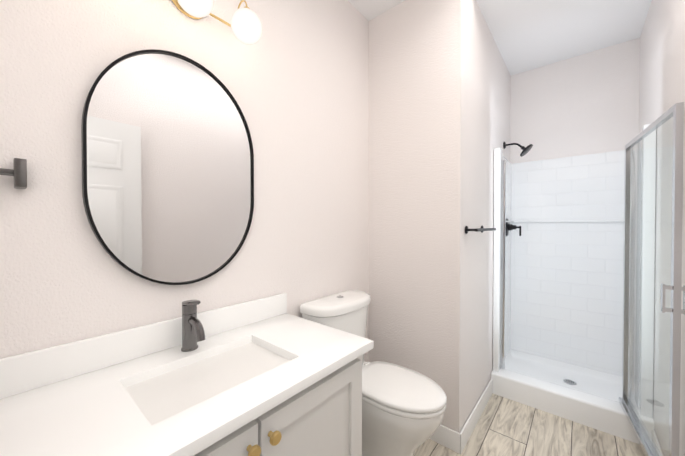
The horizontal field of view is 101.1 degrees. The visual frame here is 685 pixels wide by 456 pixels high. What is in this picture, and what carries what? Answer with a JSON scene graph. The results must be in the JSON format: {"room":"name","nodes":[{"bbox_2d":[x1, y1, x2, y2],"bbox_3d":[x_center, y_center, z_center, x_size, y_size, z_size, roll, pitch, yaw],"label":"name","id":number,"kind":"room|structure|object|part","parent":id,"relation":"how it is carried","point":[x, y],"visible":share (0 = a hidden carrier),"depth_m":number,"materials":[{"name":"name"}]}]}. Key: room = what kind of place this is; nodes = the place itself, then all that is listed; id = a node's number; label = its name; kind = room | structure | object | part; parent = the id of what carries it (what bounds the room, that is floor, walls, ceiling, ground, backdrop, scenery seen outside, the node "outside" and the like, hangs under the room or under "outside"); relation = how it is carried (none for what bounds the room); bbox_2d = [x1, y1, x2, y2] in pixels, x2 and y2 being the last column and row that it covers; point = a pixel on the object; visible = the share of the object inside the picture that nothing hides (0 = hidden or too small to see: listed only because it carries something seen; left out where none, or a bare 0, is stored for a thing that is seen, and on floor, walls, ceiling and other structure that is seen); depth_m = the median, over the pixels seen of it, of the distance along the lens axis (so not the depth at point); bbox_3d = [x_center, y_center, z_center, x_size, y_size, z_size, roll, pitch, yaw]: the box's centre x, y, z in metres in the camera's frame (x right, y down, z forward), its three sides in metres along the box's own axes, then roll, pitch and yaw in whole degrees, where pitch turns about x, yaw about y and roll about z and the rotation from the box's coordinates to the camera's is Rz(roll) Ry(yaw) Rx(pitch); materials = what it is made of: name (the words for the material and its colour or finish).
{"room":"bathroom","nodes":[
{"label":"bathroom","id":0,"kind":"room"},
{"bbox_2d":[0,0,368,361],"bbox_3d":[-0.462,-0.084,1.291,0.130,2.742,1.931,1,1,40],"label":"wall","id":1,"kind":"structure","parent":0,"point":[294,79],"depth_m":1.02,"materials":[{"name":"white paint"}]},
{"bbox_2d":[0,158,26,188],"bbox_3d":[-0.894,-0.140,0.669,0.063,0.072,0.193,1,1,40],"label":"towel rail","id":2,"kind":"object","parent":1,"relation":"attached to","point":[18,171],"visible":1,"depth_m":0.71,"materials":[{"name":"grey metal"}]},
{"bbox_3d":[-0.840,-0.140,0.734,0.063,0.072,0.022,1,1,40],"label":"post","id":3,"kind":"part","parent":2,"relation":"part of","materials":[{"name":"grey metal"}]},
{"bbox_3d":[-0.591,-0.213,1.057,0.027,0.845,0.569,1,1,40],"label":"mirror","id":4,"kind":"part","parent":1,"relation":"part of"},
{"bbox_2d":[172,0,262,44],"bbox_3d":[-0.535,-0.844,0.995,0.183,0.201,0.522,1,1,40],"label":"sconce","id":5,"kind":"object","parent":1,"relation":"attached to","point":[245,25],"visible":1,"depth_m":1.08,"materials":[{"name":"white glass"}]},
{"bbox_3d":[-0.511,-0.804,0.976,0.122,0.122,0.122,1,1,40],"label":"globe","id":6,"kind":"part","parent":5,"relation":"part of"},
{"bbox_3d":[-0.383,-0.806,1.129,0.122,0.122,0.122,1,1,40],"label":"globe","id":7,"kind":"part","parent":5,"relation":"part of"},
{"bbox_2d":[368,0,510,432],"bbox_3d":[0.899,-0.097,2.443,0.731,2.742,1.586,1,1,40],"label":"wall","id":8,"kind":"structure","parent":0,"point":[439,99],"depth_m":1.79,"materials":[{"name":"white paint"}]},
{"bbox_2d":[429,425,460,453],"bbox_3d":[0.428,1.224,1.807,0.642,0.115,0.011,1,1,40],"label":"baseboard","id":9,"kind":"structure","parent":8,"relation":"attached to","point":[447,437],"depth_m":1.64,"materials":[{"name":"white paint"}]},
{"bbox_2d":[460,379,491,452],"bbox_3d":[0.910,1.223,1.890,0.011,0.115,0.758,1,1,40],"label":"baseboard","id":10,"kind":"structure","parent":8,"relation":"attached to","point":[472,421],"depth_m":1.82,"materials":[{"name":"white paint"}]},
{"bbox_2d":[465,226,495,233],"bbox_3d":[0.883,0.010,1.793,0.077,0.048,0.460,1,1,40],"label":"towel bar","id":11,"kind":"object","parent":8,"relation":"attached to","point":[482,229],"visible":0.98,"depth_m":1.67,"materials":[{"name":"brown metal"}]},
{"bbox_2d":[503,142,532,156],"bbox_3d":[1.512,-0.687,2.426,0.214,0.151,0.120,1,1,40],"label":"shower head","id":12,"kind":"object","parent":8,"relation":"attached to","point":[527,149],"visible":1,"depth_m":2.40},
{"bbox_2d":[348,0,651,75],"bbox_3d":[0.261,-1.476,0.920,1.695,0.050,4.717,1,1,40],"label":"ceiling","id":13,"kind":"structure","parent":0,"point":[527,35],"depth_m":2.03,"materials":[{"name":"white paint"}]},
{"bbox_2d":[413,393,645,455],"bbox_3d":[0.261,1.316,0.951,1.695,0.050,4.717,1,1,40],"label":"floor","id":14,"kind":"structure","parent":0,"point":[504,426],"depth_m":1.72,"materials":[{"name":"beige tile"}]},
{"bbox_2d":[0,293,372,455],"bbox_3d":[-0.402,0.814,0.883,0.555,0.956,0.990,1,1,40],"label":"bathroom vanity","id":15,"kind":"object","parent":14,"relation":"on","point":[268,376],"visible":1,"depth_m":0.81,"materials":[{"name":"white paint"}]},
{"bbox_2d":[0,293,286,398],"bbox_3d":[-0.607,0.384,1.051,0.019,0.100,0.990,1,1,40],"label":"backsplash","id":16,"kind":"structure","parent":15,"relation":"on","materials":[{"name":"white stone"}]},
{"bbox_2d":[181,300,204,351],"bbox_3d":[-0.519,0.345,0.988,0.134,0.178,0.055,1,1,40],"label":"faucet","id":17,"kind":"object","parent":15,"relation":"on","point":[193,333],"visible":1,"depth_m":0.99,"materials":[{"name":"grey metal"}]},
{"bbox_3d":[-0.536,0.265,1.001,0.084,0.018,0.048,1,1,40],"label":"handle","id":18,"kind":"part","parent":17,"relation":"part of","materials":[{"name":"grey metal"}]},
{"bbox_3d":[-0.506,0.349,0.976,0.099,0.070,0.026,1,1,40],"label":"spout","id":19,"kind":"part","parent":17,"relation":"part of","materials":[{"name":"grey metal"}]},
{"bbox_3d":[-0.361,0.831,0.566,0.020,0.660,0.427,1,1,40],"label":"door","id":20,"kind":"part","parent":15,"relation":"part of","materials":[{"name":"white paint"}]},
{"bbox_3d":[-0.220,0.546,0.690,0.032,0.033,0.033,1,1,40],"label":"knob","id":21,"kind":"part","parent":15,"relation":"part of","materials":[{"name":"gold metal"}]},
{"bbox_3d":[-0.180,0.546,0.737,0.032,0.033,0.033,1,1,40],"label":"knob","id":22,"kind":"part","parent":15,"relation":"part of","materials":[{"name":"gold metal"}]},
{"bbox_3d":[-0.077,0.827,0.903,0.020,0.660,0.433,1,1,40],"label":"door","id":23,"kind":"part","parent":15,"relation":"part of","materials":[{"name":"white paint"}]},
{"bbox_2d":[300,290,446,455],"bbox_3d":[0.173,0.838,1.459,0.689,0.895,0.470,1,1,40],"label":"toilet","id":24,"kind":"object","parent":14,"relation":"on","point":[403,410],"visible":0.71,"depth_m":1.36,"materials":[{"name":"white ceramic"}]},
{"bbox_3d":[-0.007,0.638,1.608,0.205,0.372,0.444,1,1,40],"label":"tank","id":25,"kind":"part","parent":24,"relation":"part of","materials":[{"name":"white ceramic"}]},
{"bbox_3d":[0.272,1.057,1.424,0.475,0.458,0.335,1,1,40],"label":"bowl","id":26,"kind":"part","parent":24,"relation":"part of","materials":[{"name":"white ceramic"}]},
{"bbox_3d":[0.276,0.815,1.418,0.477,0.022,0.342,1,1,40],"label":"seat","id":27,"kind":"part","parent":24,"relation":"part of","materials":[{"name":"white plastic"}]},
{"bbox_3d":[0.275,0.786,1.418,0.480,0.030,0.344,1,1,40],"label":"lid","id":28,"kind":"part","parent":24,"relation":"part of","materials":[{"name":"white ceramic"}]},
{"bbox_2d":[491,102,684,455],"bbox_3d":[1.518,0.330,1.943,0.860,1.900,1.357,1,1,40],"label":"shower","id":29,"kind":"object","parent":14,"relation":"on","point":[574,278],"visible":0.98,"depth_m":2.25,"materials":[{"name":"white tile"}]},
{"bbox_3d":[1.279,0.292,2.241,0.023,1.660,0.026,1,1,40],"label":"frame","id":30,"kind":"part","parent":29,"relation":"part of","materials":[{"name":"silver metal"}]},
{"bbox_3d":[1.441,0.279,2.510,0.012,1.790,0.587,1,1,40],"label":"panel","id":31,"kind":"part","parent":29,"relation":"part of","materials":[{"name":"plastic"}]},
{"bbox_2d":[506,218,520,235],"bbox_3d":[1.528,-0.006,2.512,0.112,0.164,0.164,1,1,40],"label":"shower valve","id":32,"kind":"object","parent":29,"relation":"attached to","point":[510,226],"visible":0.96,"depth_m":2.50,"materials":[{"name":"black metal"}]},
{"bbox_3d":[1.950,0.279,2.458,0.858,1.790,0.012,1,1,40],"label":"panel","id":33,"kind":"part","parent":29,"relation":"part of","materials":[{"name":"tile"}]},
{"bbox_3d":[1.836,0.297,1.773,0.044,1.660,0.026,1,1,40],"label":"frame","id":34,"kind":"part","parent":29,"relation":"part of","materials":[{"name":"silver metal"}]},
{"bbox_3d":[1.591,0.302,1.488,0.123,1.643,0.754,1,1,40],"label":"door","id":35,"kind":"part","parent":29,"relation":"part of","materials":[{"name":"clear glass"}]},
{"bbox_3d":[1.391,0.299,1.183,0.074,0.120,0.028,1,1,40],"label":"handle","id":36,"kind":"part","parent":29,"relation":"part of","materials":[{"name":"silver metal"}]},
{"bbox_2d":[510,38,639,163],"bbox_3d":[2.026,-0.097,2.467,0.964,2.742,0.100,1,1,40],"label":"wall","id":37,"kind":"structure","parent":0,"point":[586,104],"depth_m":2.40,"materials":[{"name":"white paint"}]},
{"bbox_2d":[639,0,684,455],"bbox_3d":[0.839,-0.073,0.384,0.100,2.742,4.617,1,1,40],"label":"wall","id":38,"kind":"structure","parent":0,"point":[662,69],"depth_m":1.50,"materials":[{"name":"white paint"}]},
{"bbox_2d":[652,430,662,455],"bbox_3d":[1.231,1.234,0.956,0.011,0.115,1.775,1,1,40],"label":"baseboard","id":39,"kind":"structure","parent":38,"relation":"attached to","point":[654,443],"depth_m":1.56,"materials":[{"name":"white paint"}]}
]}

